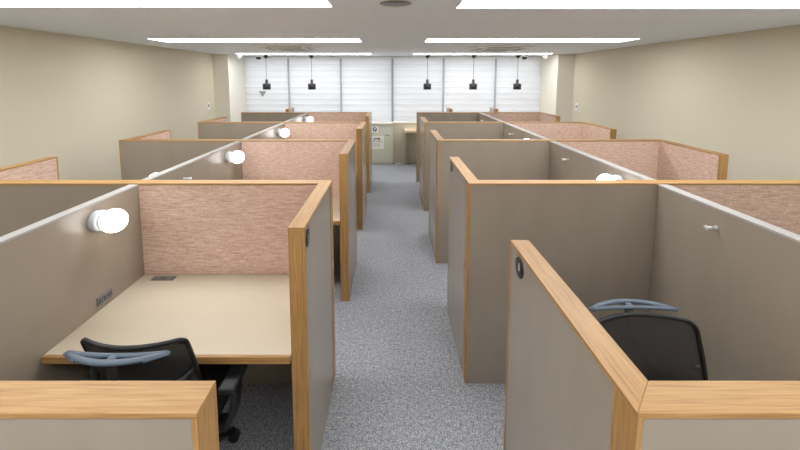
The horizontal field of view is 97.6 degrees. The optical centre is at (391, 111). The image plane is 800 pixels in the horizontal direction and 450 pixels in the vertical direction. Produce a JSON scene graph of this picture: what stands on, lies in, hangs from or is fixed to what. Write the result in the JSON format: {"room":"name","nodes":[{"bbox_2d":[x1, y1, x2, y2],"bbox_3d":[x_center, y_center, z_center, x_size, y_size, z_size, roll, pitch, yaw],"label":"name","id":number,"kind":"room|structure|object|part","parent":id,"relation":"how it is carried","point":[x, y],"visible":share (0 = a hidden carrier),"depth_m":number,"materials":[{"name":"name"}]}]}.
{"room":"cubicle office","nodes":[
{"label":"cubicle office","id":0,"kind":"room"},
{"bbox_2d":[0,25,214,179],"bbox_3d":[-3.607,0.491,2.383,0.100,2.384,11.250,0,6,0],"label":"wall","id":1,"kind":"structure","parent":0,"point":[72,99],"depth_m":4.14,"materials":[{"name":"beige paint"}]},
{"bbox_2d":[212,54,245,121],"bbox_3d":[-3.404,-0.005,7.524,0.307,2.384,0.920,0,6,0],"label":"wall","id":2,"kind":"structure","parent":0,"point":[228,70],"depth_m":7.07,"materials":[{"name":"white paint"}]},
{"bbox_2d":[219,163,505,449],"bbox_3d":[0.044,1.727,2.502,7.403,0.100,11.250,0,6,0],"label":"floor","id":3,"kind":"structure","parent":0,"point":[399,384],"depth_m":2.32,"materials":[{"name":"grey carpet"}]},
{"bbox_2d":[0,157,59,179],"bbox_3d":[-2.688,1.031,2.490,0.072,1.288,0.711,0,6,0],"label":"panel","id":4,"kind":"object","parent":3,"relation":"on","point":[46,168],"visible":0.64,"depth_m":2.60,"materials":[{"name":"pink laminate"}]},
{"bbox_2d":[0,184,144,380],"bbox_3d":[-1.520,1.133,1.461,0.062,1.282,1.355,0,6,0],"label":"divider","id":5,"kind":"object","parent":3,"relation":"on","point":[56,273],"visible":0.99,"depth_m":1.58,"materials":[{"name":"beige laminate"}]},
{"bbox_3d":[-1.496,0.967,1.829,0.007,0.042,0.096,0,6,0],"label":"socket plate","id":6,"kind":"part","parent":5,"relation":"part of","materials":[{"name":"grey plastic"}]},
{"bbox_2d":[87,208,128,232],"bbox_3d":[-1.423,0.552,1.776,0.152,0.119,0.119,0,6,0],"label":"globe lamp","id":7,"kind":"object","parent":5,"relation":"attached to","point":[112,220],"visible":1,"depth_m":1.74,"materials":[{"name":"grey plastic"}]},
{"bbox_2d":[0,381,219,449],"bbox_3d":[-1.543,1.199,0.750,2.362,1.288,0.072,0,6,0],"label":"panel","id":8,"kind":"object","parent":3,"relation":"on","point":[34,415],"visible":1,"depth_m":0.66,"materials":[{"name":"beige laminate"}]},
{"bbox_2d":[123,130,170,139],"bbox_3d":[-2.688,0.894,3.913,0.072,1.288,0.711,0,6,0],"label":"panel","id":9,"kind":"object","parent":3,"relation":"on","point":[164,134],"visible":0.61,"depth_m":3.97,"materials":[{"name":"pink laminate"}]},
{"bbox_2d":[63,337,248,442],"bbox_3d":[-0.972,1.293,1.527,0.666,0.950,0.604,0,6,0],"label":"chair","id":10,"kind":"object","parent":3,"relation":"on","point":[175,359],"visible":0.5,"depth_m":1.33,"materials":[{"name":"black fabric"}]},
{"bbox_3d":[-1.270,1.129,1.552,0.070,0.028,0.260,0,6,0],"label":"armrest","id":11,"kind":"part","parent":10,"relation":"part of","materials":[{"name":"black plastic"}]},
{"bbox_3d":[-0.972,0.930,1.227,0.036,0.134,0.031,0,6,0],"label":"hanger stem","id":12,"kind":"part","parent":10,"relation":"part of","materials":[{"name":"black plastic"}]},
{"bbox_3d":[-0.972,1.068,1.343,0.412,0.434,0.115,0,6,0],"label":"backrest","id":13,"kind":"part","parent":10,"relation":"part of","materials":[{"name":"black fabric"}]},
{"bbox_3d":[-0.972,1.068,1.345,0.422,0.448,0.131,0,6,0],"label":"backrest frame","id":14,"kind":"part","parent":10,"relation":"part of","materials":[{"name":"black plastic"}]},
{"bbox_3d":[-0.972,1.309,1.609,0.450,0.082,0.440,0,6,0],"label":"seat","id":15,"kind":"part","parent":10,"relation":"part of","materials":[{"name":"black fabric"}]},
{"bbox_3d":[-0.755,1.266,1.519,0.206,0.271,0.123,0,6,0],"label":"arm post","id":16,"kind":"part","parent":10,"relation":"part of","materials":[{"name":"black plastic"}]},
{"bbox_3d":[-0.674,1.129,1.552,0.070,0.028,0.260,0,6,0],"label":"armrest","id":17,"kind":"part","parent":10,"relation":"part of","materials":[{"name":"black plastic"}]},
{"bbox_2d":[0,180,335,383],"bbox_3d":[-1.543,1.062,2.171,2.362,1.288,0.072,0,6,0],"label":"panel","id":18,"kind":"object","parent":3,"relation":"on","point":[189,227],"visible":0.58,"depth_m":2.10,"materials":[{"name":"pink fabric"}]},
{"bbox_2d":[41,275,290,363],"bbox_3d":[-0.967,1.048,1.815,1.064,0.064,0.632,0,6,0],"label":"desk","id":19,"kind":"object","parent":18,"relation":"attached to","point":[225,319],"visible":0.91,"depth_m":1.73,"materials":[{"name":"beige laminate"}]},
{"bbox_2d":[150,276,176,280],"bbox_3d":[-1.357,0.993,2.085,0.132,0.005,0.042,0,6,0],"label":"power outlet","id":20,"kind":"object","parent":19,"relation":"attached to","point":[154,278],"depth_m":2.08,"materials":[{"name":"grey plastic"}]},
{"bbox_2d":[142,141,242,179],"bbox_3d":[-1.526,0.996,2.883,0.052,1.282,1.355,0,6,0],"label":"divider","id":21,"kind":"object","parent":3,"relation":"on","point":[212,165],"visible":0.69,"depth_m":2.89,"materials":[{"name":"beige laminate"}]},
{"bbox_2d":[225,151,244,163],"bbox_3d":[-1.423,0.415,3.202,0.152,0.119,0.119,0,6,0],"label":"globe lamp","id":22,"kind":"object","parent":21,"relation":"attached to","point":[236,157],"visible":1,"depth_m":3.16,"materials":[{"name":"white glass"}]},
{"bbox_2d":[201,117,226,121],"bbox_3d":[-2.688,0.757,5.335,0.072,1.288,0.711,0,6,0],"label":"panel","id":23,"kind":"object","parent":3,"relation":"on","point":[220,119],"visible":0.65,"depth_m":5.39,"materials":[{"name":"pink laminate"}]},
{"bbox_2d":[119,139,356,262],"bbox_3d":[-1.543,0.925,3.594,2.362,1.288,0.072,0,6,0],"label":"panel","id":24,"kind":"object","parent":3,"relation":"on","point":[265,159],"visible":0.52,"depth_m":3.52,"materials":[{"name":"pink fabric"}]},
{"bbox_2d":[333,196,339,224],"bbox_3d":[-0.967,0.910,3.237,1.064,0.064,0.632,0,6,0],"label":"desk","id":25,"kind":"object","parent":24,"relation":"attached to","point":[336,200],"visible":0.19,"depth_m":3.15,"materials":[{"name":"beige laminate"}]},
{"bbox_2d":[242,123,284,138],"bbox_3d":[-1.526,0.859,4.305,0.052,1.282,1.355,0,6,0],"label":"divider","id":26,"kind":"object","parent":3,"relation":"on","point":[271,132],"visible":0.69,"depth_m":4.31,"materials":[{"name":"beige laminate"}]},
{"bbox_2d":[277,128,289,136],"bbox_3d":[-1.423,0.278,4.624,0.152,0.119,0.119,0,6,0],"label":"globe lamp","id":27,"kind":"object","parent":26,"relation":"attached to","point":[284,132],"visible":1,"depth_m":4.58,"materials":[{"name":"white glass"}]},
{"bbox_3d":[-1.407,0.278,4.624,0.119,0.119,0.119,0,6,0],"label":"globe","id":28,"kind":"part","parent":27,"relation":"part of"},
{"bbox_2d":[198,122,366,209],"bbox_3d":[-1.543,0.788,5.016,2.362,1.288,0.072,0,6,0],"label":"panel","id":29,"kind":"object","parent":3,"relation":"on","point":[206,130],"visible":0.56,"depth_m":4.93,"materials":[{"name":"pink fabric"}]},
{"bbox_2d":[286,108,293,111],"bbox_3d":[-2.085,0.572,7.248,0.072,1.288,0.360,0,6,0],"label":"screen","id":30,"kind":"object","parent":3,"relation":"on","point":[288,109],"visible":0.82,"depth_m":7.13,"materials":[{"name":"beige laminate"}]},
{"bbox_2d":[284,113,308,121],"bbox_3d":[-1.526,0.722,5.727,0.052,1.282,1.355,0,6,0],"label":"divider","id":31,"kind":"object","parent":3,"relation":"on","point":[300,118],"visible":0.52,"depth_m":5.72,"materials":[{"name":"beige laminate"}]},
{"bbox_2d":[304,116,312,121],"bbox_3d":[-1.423,0.141,6.047,0.152,0.119,0.119,0,6,0],"label":"globe lamp","id":32,"kind":"object","parent":31,"relation":"attached to","point":[306,119],"visible":0.88,"depth_m":6.00,"materials":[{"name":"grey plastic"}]},
{"bbox_3d":[-1.407,0.141,6.047,0.119,0.119,0.119,0,6,0],"label":"globe","id":33,"kind":"part","parent":32,"relation":"part of"},
{"bbox_2d":[241,112,371,132],"bbox_3d":[-1.543,0.650,6.438,2.362,1.288,0.072,0,6,0],"label":"panel","id":34,"kind":"object","parent":3,"relation":"on","point":[245,116],"visible":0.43,"depth_m":6.35,"materials":[{"name":"pink fabric"}]},
{"bbox_2d":[288,180,332,449],"bbox_3d":[-0.398,1.091,1.865,0.072,1.288,0.687,0,6,0],"label":"panel","id":35,"kind":"object","parent":3,"relation":"on","point":[310,272],"visible":1,"depth_m":1.61,"materials":[{"name":"beige laminate"}]},
{"bbox_2d":[305,229,309,245],"bbox_3d":[-0.362,0.542,1.511,0.004,0.073,0.073,0,6,0],"label":"number plate","id":36,"kind":"object","parent":35,"relation":"attached to","point":[307,230],"visible":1,"depth_m":1.50,"materials":[{"name":"black"}]},
{"bbox_2d":[339,139,355,300],"bbox_3d":[-0.398,0.954,3.287,0.072,1.288,0.687,0,6,0],"label":"panel","id":37,"kind":"object","parent":3,"relation":"on","point":[347,190],"visible":1,"depth_m":2.99,"materials":[{"name":"beige laminate"}]},
{"bbox_2d":[356,122,365,229],"bbox_3d":[-0.398,0.817,4.709,0.072,1.288,0.687,0,6,0],"label":"panel","id":38,"kind":"object","parent":3,"relation":"on","point":[361,129],"visible":1,"depth_m":4.40,"materials":[{"name":"beige laminate"}]},
{"bbox_2d":[365,112,371,192],"bbox_3d":[-0.398,0.680,6.131,0.072,1.288,0.687,0,6,0],"label":"panel","id":39,"kind":"object","parent":3,"relation":"on","point":[368,115],"visible":0.87,"depth_m":5.82,"materials":[{"name":"beige laminate"}]},
{"bbox_2d":[372,122,392,164],"bbox_3d":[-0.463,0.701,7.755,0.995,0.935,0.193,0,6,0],"label":"base cabinet","id":40,"kind":"object","parent":3,"relation":"on","point":[384,156],"visible":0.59,"depth_m":7.69,"materials":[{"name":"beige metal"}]},
{"bbox_2d":[372,126,377,132],"bbox_3d":[-0.370,0.387,7.648,0.160,0.140,0.005,0,6,0],"label":"sign","id":41,"kind":"object","parent":40,"relation":"attached to","point":[374,128],"visible":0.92,"depth_m":7.65,"materials":[{"name":"white paper"}]},
{"bbox_2d":[372,136,383,148],"bbox_3d":[-0.320,0.675,7.677,0.310,0.290,0.002,0,6,0],"label":"notice sheet","id":42,"kind":"object","parent":40,"relation":"attached to","point":[377,141],"visible":0.76,"depth_m":7.68,"materials":[{"name":"white paper"}]},
{"bbox_2d":[404,128,415,164],"bbox_3d":[1.768,0.780,7.664,2.965,0.795,0.388,0,6,0],"label":"desk","id":43,"kind":"object","parent":3,"relation":"on","point":[407,130],"depth_m":7.65,"materials":[{"name":"brown wood"}]},
{"bbox_3d":[0.325,0.796,7.760,0.040,0.744,0.196,0,6,0],"label":"leg","id":44,"kind":"part","parent":43,"relation":"part of","materials":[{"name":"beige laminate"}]},
{"bbox_2d":[404,128,415,132],"bbox_3d":[1.768,0.409,7.628,2.965,0.050,0.388,0,6,0],"label":"countertop","id":45,"kind":"structure","parent":43,"relation":"on","point":[407,130],"depth_m":7.45,"materials":[{"name":"brown wood"}]},
{"bbox_2d":[419,117,427,206],"bbox_3d":[0.494,0.757,5.330,0.072,1.288,0.701,0,6,0],"label":"panel","id":46,"kind":"object","parent":3,"relation":"on","point":[422,119],"visible":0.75,"depth_m":5.38,"materials":[{"name":"beige laminate"}]},
{"bbox_2d":[429,130,442,256],"bbox_3d":[0.494,0.894,3.908,0.072,1.288,0.701,0,6,0],"label":"panel","id":47,"kind":"object","parent":3,"relation":"on","point":[434,135],"visible":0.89,"depth_m":3.93,"materials":[{"name":"beige laminate"}]},
{"bbox_2d":[447,157,477,368],"bbox_3d":[0.494,1.032,2.486,0.072,1.288,0.701,0,6,0],"label":"panel","id":48,"kind":"object","parent":3,"relation":"on","point":[460,174],"visible":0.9,"depth_m":2.47,"materials":[{"name":"beige laminate"}]},
{"bbox_2d":[416,112,538,181],"bbox_3d":[1.603,0.650,6.438,2.289,1.288,0.072,0,6,0],"label":"panel","id":49,"kind":"object","parent":3,"relation":"on","point":[430,116],"visible":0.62,"depth_m":6.35,"materials":[{"name":"grey fabric"}]},
{"bbox_2d":[478,113,504,121],"bbox_3d":[1.607,0.722,5.727,0.058,1.282,1.355,0,6,0],"label":"divider","id":50,"kind":"object","parent":3,"relation":"on","point":[482,116],"visible":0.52,"depth_m":5.82,"materials":[{"name":"beige laminate"}]},
{"bbox_2d":[490,108,497,111],"bbox_3d":[2.100,0.572,7.248,0.072,1.288,0.360,0,6,0],"label":"screen","id":51,"kind":"object","parent":3,"relation":"on","point":[491,109],"visible":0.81,"depth_m":7.12,"materials":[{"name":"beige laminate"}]},
{"bbox_2d":[423,122,581,210],"bbox_3d":[1.603,0.788,5.016,2.289,1.288,0.072,0,6,0],"label":"panel","id":52,"kind":"object","parent":3,"relation":"on","point":[446,130],"visible":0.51,"depth_m":4.93,"materials":[{"name":"beige laminate"}]},
{"bbox_2d":[503,123,548,138],"bbox_3d":[1.607,0.859,4.305,0.058,1.282,1.355,0,6,0],"label":"divider","id":53,"kind":"object","parent":3,"relation":"on","point":[518,133],"visible":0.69,"depth_m":4.39,"materials":[{"name":"beige laminate"}]},
{"bbox_2d":[435,139,660,262],"bbox_3d":[1.603,0.925,3.594,2.289,1.288,0.072,0,6,0],"label":"panel","id":54,"kind":"object","parent":3,"relation":"on","point":[487,159],"visible":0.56,"depth_m":3.52,"materials":[{"name":"beige laminate"}]},
{"bbox_2d":[539,112,559,121],"bbox_3d":[2.711,0.682,6.115,0.072,1.288,0.719,0,6,0],"label":"panel","id":55,"kind":"object","parent":3,"relation":"on","point":[543,117],"visible":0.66,"depth_m":6.01,"materials":[{"name":"pink fabric"}]},
{"bbox_2d":[503,240,647,449],"bbox_3d":[0.494,1.169,1.063,0.072,1.288,0.701,0,6,0],"label":"panel","id":56,"kind":"object","parent":3,"relation":"on","point":[563,367],"visible":1,"depth_m":0.99,"materials":[{"name":"beige laminate"}]},
{"bbox_2d":[515,257,523,278],"bbox_3d":[0.458,0.559,1.256,0.004,0.073,0.073,0,6,0],"label":"number plate","id":57,"kind":"object","parent":56,"relation":"attached to","point":[519,266],"visible":1,"depth_m":1.25,"materials":[{"name":"black plastic"}]},
{"bbox_2d":[581,122,616,138],"bbox_3d":[2.711,0.819,4.693,0.072,1.288,0.719,0,6,0],"label":"panel","id":58,"kind":"object","parent":3,"relation":"on","point":[589,130],"visible":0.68,"depth_m":4.57,"materials":[{"name":"pink fabric"}]},
{"bbox_2d":[548,141,654,179],"bbox_3d":[1.607,0.996,2.883,0.058,1.282,1.355,0,6,0],"label":"divider","id":59,"kind":"object","parent":3,"relation":"on","point":[581,165],"visible":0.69,"depth_m":2.96,"materials":[{"name":"beige laminate"}]},
{"bbox_2d":[597,174,623,179],"bbox_3d":[1.501,0.490,2.424,0.152,0.119,0.119,0,6,0],"label":"globe lamp","id":60,"kind":"object","parent":59,"relation":"attached to","point":[602,176],"visible":0.31,"depth_m":2.40,"materials":[{"name":"white glass"}]},
{"bbox_3d":[1.485,0.490,2.424,0.119,0.119,0.119,0,6,0],"label":"globe","id":61,"kind":"part","parent":60,"relation":"part of"},
{"bbox_2d":[462,180,799,383],"bbox_3d":[1.603,1.062,2.171,2.289,1.288,0.072,0,6,0],"label":"panel","id":62,"kind":"object","parent":3,"relation":"on","point":[597,236],"visible":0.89,"depth_m":2.11,"materials":[{"name":"beige laminate"}]},
{"bbox_2d":[588,299,708,380],"bbox_3d":[1.021,1.317,1.282,0.666,0.950,0.604,0,6,0],"label":"chair","id":63,"kind":"object","parent":3,"relation":"on","point":[663,347],"visible":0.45,"depth_m":1.42,"materials":[{"name":"black fabric"}]},
{"bbox_3d":[1.021,0.903,1.507,0.036,0.134,0.031,0,6,0],"label":"hanger stem","id":64,"kind":"part","parent":63,"relation":"part of","materials":[{"name":"black plastic"}]},
{"bbox_3d":[1.021,1.061,1.419,0.412,0.434,0.115,0,6,0],"label":"backrest","id":65,"kind":"part","parent":63,"relation":"part of","materials":[{"name":"black fabric"}]},
{"bbox_2d":[657,139,728,179],"bbox_3d":[2.711,0.956,3.271,0.072,1.288,0.719,0,6,0],"label":"panel","id":66,"kind":"object","parent":3,"relation":"on","point":[676,161],"visible":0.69,"depth_m":3.15,"materials":[{"name":"pink fabric"}]},
{"bbox_2d":[609,381,799,449],"bbox_3d":[1.603,1.199,0.750,2.289,1.288,0.072,0,6,0],"label":"panel","id":67,"kind":"object","parent":3,"relation":"on","point":[672,415],"visible":1,"depth_m":0.66,"materials":[{"name":"beige laminate"}]},
{"bbox_2d":[648,184,799,380],"bbox_3d":[1.607,1.133,1.461,0.058,1.282,1.355,0,6,0],"label":"divider","id":68,"kind":"object","parent":3,"relation":"on","point":[738,282],"visible":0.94,"depth_m":1.64,"materials":[{"name":"beige laminate"}]},
{"bbox_2d":[703,225,717,229],"bbox_3d":[1.551,0.563,1.701,0.053,0.024,0.024,0,6,0],"label":"coat hook","id":69,"kind":"object","parent":68,"relation":"attached to","point":[705,227],"visible":1,"depth_m":1.70,"materials":[{"name":"silver metal"}]},
{"bbox_2d":[0,0,799,55],"bbox_3d":[0.044,-0.746,2.264,7.403,0.100,11.250,0,6,0],"label":"ceiling","id":70,"kind":"structure","parent":0,"point":[382,31],"depth_m":3.13,"materials":[{"name":"white paint"}]},
{"bbox_2d":[0,0,139,6],"bbox_3d":[-2.295,-0.676,2.120,1.270,0.010,0.400,0,6,0],"label":"recessed light","id":71,"kind":"object","parent":70,"relation":"in","point":[3,3],"visible":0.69,"depth_m":2.20,"materials":[{"name":"white plastic"}]},
{"bbox_2d":[147,38,262,41],"bbox_3d":[-2.295,-0.894,4.379,1.270,0.010,0.380,0,6,0],"label":"recessed light","id":72,"kind":"object","parent":70,"relation":"in","point":[158,39],"visible":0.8,"depth_m":4.26,"materials":[{"name":"white plastic"}]},
{"bbox_2d":[118,0,332,6],"bbox_3d":[-1.021,-0.676,2.120,1.270,0.010,0.400,0,6,0],"label":"recessed light","id":73,"kind":"object","parent":70,"relation":"in","point":[142,3],"visible":1,"depth_m":2.20,"materials":[{"name":"white plastic"}]},
{"bbox_2d":[263,55,270,89],"bbox_3d":[-2.665,-0.833,7.455,0.164,0.722,0.164,0,6,0],"label":"pendant lamp","id":74,"kind":"object","parent":70,"relation":"hanging from","point":[266,86],"visible":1,"depth_m":7.42,"materials":[{"name":"grey metal"}]},
{"bbox_3d":[-2.665,-0.580,7.479,0.164,0.214,0.164,0,6,0],"label":"lamp shade","id":75,"kind":"part","parent":74,"relation":"part of","materials":[{"name":"grey metal"}]},
{"bbox_2d":[235,53,307,54],"bbox_3d":[-2.330,-1.134,6.863,1.340,0.010,0.320,0,6,0],"label":"recessed light","id":76,"kind":"object","parent":70,"relation":"in","point":[235,53],"visible":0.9,"depth_m":6.72,"materials":[{"name":"white plastic"}]},
{"bbox_2d":[253,45,322,50],"bbox_3d":[-1.580,-0.988,5.480,0.840,0.034,0.840,0,6,0],"label":"air conditioner","id":77,"kind":"object","parent":70,"relation":"attached to","point":[268,47],"visible":0.99,"depth_m":5.25,"materials":[{"name":"white plastic"}]},
{"bbox_2d":[273,48,306,49],"bbox_3d":[-1.580,-0.980,5.481,0.460,0.006,0.460,0,6,0],"label":"grille","id":78,"kind":"object","parent":77,"relation":"attached to","point":[273,48],"depth_m":5.42,"materials":[{"name":"grey metal"}]},
{"bbox_2d":[253,38,361,41],"bbox_3d":[-1.021,-0.894,4.379,1.270,0.010,0.380,0,6,0],"label":"recessed light","id":79,"kind":"object","parent":70,"relation":"in","point":[260,39],"visible":0.99,"depth_m":4.26,"materials":[{"name":"white plastic"}]},
{"bbox_2d":[308,55,315,89],"bbox_3d":[-1.700,-0.833,7.455,0.164,0.722,0.164,0,6,0],"label":"pendant lamp","id":80,"kind":"object","parent":70,"relation":"hanging from","point":[311,86],"visible":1,"depth_m":7.43,"materials":[{"name":"grey metal"}]},
{"bbox_3d":[-1.700,-0.580,7.479,0.164,0.214,0.164,0,6,0],"label":"lamp shade","id":81,"kind":"part","parent":80,"relation":"part of","materials":[{"name":"grey metal"}]},
{"bbox_2d":[305,53,371,54],"bbox_3d":[-1.021,-1.134,6.863,1.270,0.010,0.320,0,6,0],"label":"recessed light","id":82,"kind":"object","parent":70,"relation":"in","point":[305,53],"visible":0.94,"depth_m":6.73,"materials":[{"name":"white plastic"}]},
{"bbox_2d":[377,0,413,6],"bbox_3d":[0.025,-0.685,2.210,0.236,0.010,0.236,0,6,0],"label":"ceiling speaker","id":83,"kind":"object","parent":70,"relation":"attached to","point":[386,3],"visible":1,"depth_m":2.21,"materials":[{"name":"white plastic"}]},
{"bbox_2d":[423,55,430,89],"bbox_3d":[0.765,-0.833,7.455,0.164,0.722,0.164,0,6,0],"label":"pendant lamp","id":84,"kind":"object","parent":70,"relation":"hanging from","point":[427,86],"visible":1,"depth_m":7.43,"materials":[{"name":"grey metal"}]},
{"bbox_3d":[0.765,-0.580,7.479,0.164,0.214,0.164,0,6,0],"label":"lamp shade","id":85,"kind":"part","parent":84,"relation":"part of","materials":[{"name":"grey metal"}]},
{"bbox_2d":[413,53,480,54],"bbox_3d":[1.072,-1.134,6.863,1.280,0.010,0.320,0,6,0],"label":"recessed light","id":86,"kind":"object","parent":70,"relation":"in","point":[414,53],"visible":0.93,"depth_m":6.72,"materials":[{"name":"white plastic"}]},
{"bbox_2d":[469,55,476,89],"bbox_3d":[1.745,-0.833,7.455,0.164,0.722,0.164,0,6,0],"label":"pendant lamp","id":87,"kind":"object","parent":70,"relation":"hanging from","point":[473,86],"visible":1,"depth_m":7.43,"materials":[{"name":"grey metal"}]},
{"bbox_3d":[1.745,-0.580,7.479,0.164,0.214,0.164,0,6,0],"label":"lamp shade","id":88,"kind":"part","parent":87,"relation":"part of","materials":[{"name":"grey metal"}]},
{"bbox_2d":[425,38,534,41],"bbox_3d":[1.072,-0.894,4.379,1.280,0.010,0.380,0,6,0],"label":"recessed light","id":89,"kind":"object","parent":70,"relation":"in","point":[427,39],"visible":0.99,"depth_m":4.26,"materials":[{"name":"white plastic"}]},
{"bbox_2d":[466,46,533,51],"bbox_3d":[1.700,-1.003,5.630,0.840,0.034,0.840,0,6,0],"label":"air conditioner","id":90,"kind":"object","parent":70,"relation":"attached to","point":[477,48],"visible":0.98,"depth_m":5.42,"materials":[{"name":"white plastic"}]},
{"bbox_2d":[480,48,512,50],"bbox_3d":[1.700,-0.994,5.631,0.460,0.008,0.460,0,6,0],"label":"grille","id":91,"kind":"object","parent":90,"relation":"attached to","point":[485,49],"depth_m":5.54,"materials":[{"name":"grey metal"}]},
{"bbox_2d":[478,53,552,54],"bbox_3d":[2.408,-1.134,6.863,1.384,0.010,0.320,0,6,0],"label":"recessed light","id":92,"kind":"object","parent":70,"relation":"in","point":[481,53],"visible":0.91,"depth_m":6.72,"materials":[{"name":"white plastic"}]},
{"bbox_2d":[513,55,520,89],"bbox_3d":[2.685,-0.833,7.455,0.164,0.722,0.164,0,6,0],"label":"pendant lamp","id":93,"kind":"object","parent":70,"relation":"hanging from","point":[517,86],"visible":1,"depth_m":7.42,"materials":[{"name":"grey metal"}]},
{"bbox_3d":[2.685,-0.580,7.479,0.164,0.214,0.164,0,6,0],"label":"lamp shade","id":94,"kind":"part","parent":93,"relation":"part of","materials":[{"name":"grey metal"}]},
{"bbox_2d":[455,0,673,8],"bbox_3d":[1.072,-0.681,2.170,1.280,0.010,0.400,0,6,0],"label":"recessed light","id":95,"kind":"object","parent":70,"relation":"in","point":[464,4],"visible":1,"depth_m":2.23,"materials":[{"name":"white plastic"}]},
{"bbox_2d":[524,38,640,41],"bbox_3d":[2.348,-0.894,4.379,1.264,0.010,0.380,0,6,0],"label":"recessed light","id":96,"kind":"object","parent":70,"relation":"in","point":[535,39],"visible":0.88,"depth_m":4.26,"materials":[{"name":"white plastic"}]},
{"bbox_2d":[645,0,799,8],"bbox_3d":[2.348,-0.681,2.170,1.264,0.010,0.400,0,6,0],"label":"recessed light","id":97,"kind":"object","parent":70,"relation":"in","point":[676,4],"visible":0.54,"depth_m":2.23,"materials":[{"name":"white plastic"}]},
{"bbox_2d":[393,123,415,162],"bbox_3d":[0.044,0.699,7.954,7.203,0.900,0.200,0,6,0],"label":"wall","id":98,"kind":"structure","parent":0,"point":[398,128],"depth_m":7.86,"materials":[{"name":"beige paint"}]},
{"bbox_2d":[245,56,289,107],"bbox_3d":[-2.763,-0.500,7.858,0.975,1.462,0.060,0,6,0],"label":"window","id":99,"kind":"structure","parent":98,"relation":"in","point":[245,56],"depth_m":7.79,"materials":[{"name":"grey metal"}]},
{"bbox_2d":[244,58,288,111],"bbox_3d":[-2.772,-0.486,7.774,0.949,1.434,0.032,0,6,0],"label":"window blind","id":100,"kind":"object","parent":99,"relation":"attached to","point":[275,99],"visible":0.69,"depth_m":7.77,"materials":[{"name":"white plastic"}]},
{"bbox_2d":[289,56,341,111],"bbox_3d":[-1.698,-0.500,7.858,1.155,1.462,0.060,0,6,0],"label":"window","id":101,"kind":"structure","parent":98,"relation":"in","point":[289,56],"depth_m":7.79,"materials":[{"name":"grey metal"}]},
{"bbox_2d":[289,58,339,111],"bbox_3d":[-1.698,-0.486,7.774,1.111,1.434,0.032,0,6,0],"label":"window blind","id":102,"kind":"object","parent":101,"relation":"attached to","point":[325,71],"visible":0.7,"depth_m":7.77,"materials":[{"name":"white plastic"}]},
{"bbox_2d":[341,56,391,121],"bbox_3d":[-0.549,-0.500,7.858,1.142,1.462,0.060,0,6,0],"label":"window","id":103,"kind":"structure","parent":98,"relation":"in","point":[341,56],"depth_m":7.79,"materials":[{"name":"grey"}]},
{"bbox_2d":[342,58,390,121],"bbox_3d":[-0.549,-0.486,7.774,1.098,1.434,0.032,0,6,0],"label":"window blind","id":104,"kind":"object","parent":103,"relation":"attached to","point":[366,82],"visible":0.82,"depth_m":7.77,"materials":[{"name":"white plastic"}]},
{"bbox_2d":[392,56,442,121],"bbox_3d":[0.586,-0.500,7.858,1.128,1.462,0.060,0,6,0],"label":"window","id":105,"kind":"structure","parent":98,"relation":"in","point":[392,56],"depth_m":7.81,"materials":[{"name":"grey"}]},
{"bbox_2d":[393,58,442,121],"bbox_3d":[0.586,-0.486,7.774,1.084,1.434,0.032,0,6,0],"label":"window blind","id":106,"kind":"object","parent":105,"relation":"attached to","point":[409,74],"visible":0.8,"depth_m":7.77,"materials":[{"name":"white plastic"}]},
{"bbox_2d":[443,56,494,111],"bbox_3d":[1.725,-0.500,7.858,1.150,1.462,0.060,0,6,0],"label":"window","id":107,"kind":"structure","parent":98,"relation":"in","point":[443,56],"depth_m":7.78,"materials":[{"name":"grey metal"}]},
{"bbox_2d":[444,58,494,111],"bbox_3d":[1.725,-0.486,7.774,1.106,1.434,0.032,0,6,0],"label":"window blind","id":108,"kind":"object","parent":107,"relation":"attached to","point":[458,77],"visible":0.7,"depth_m":7.77,"materials":[{"name":"white plastic"}]},
{"bbox_2d":[494,56,540,107],"bbox_3d":[2.805,-0.500,7.858,1.010,1.462,0.060,0,6,0],"label":"window","id":109,"kind":"structure","parent":98,"relation":"in","point":[495,56],"depth_m":7.79,"materials":[{"name":"grey metal"}]},
{"bbox_2d":[496,58,541,111],"bbox_3d":[2.814,-0.486,7.774,0.984,1.434,0.032,0,6,0],"label":"window blind","id":110,"kind":"object","parent":109,"relation":"attached to","point":[527,99],"visible":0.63,"depth_m":7.77,"materials":[{"name":"white plastic"}]},
{"bbox_2d":[540,54,574,121],"bbox_3d":[3.478,-0.005,7.524,0.336,2.384,0.920,0,6,0],"label":"column","id":111,"kind":"structure","parent":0,"point":[557,71],"depth_m":7.06,"materials":[{"name":"white paint"}]},
{"bbox_2d":[243,57,542,57],"bbox_3d":[0.030,-1.183,7.679,6.560,0.032,0.026,0,6,0],"label":"trim","id":112,"kind":"structure","parent":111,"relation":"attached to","point":[243,57],"depth_m":7.67,"materials":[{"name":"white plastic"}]},
{"bbox_2d":[572,24,799,179],"bbox_3d":[3.696,0.491,2.383,0.100,2.384,11.250,0,6,0],"label":"wall","id":113,"kind":"structure","parent":0,"point":[737,95],"depth_m":4.00,"materials":[{"name":"beige paint"}]}
]}

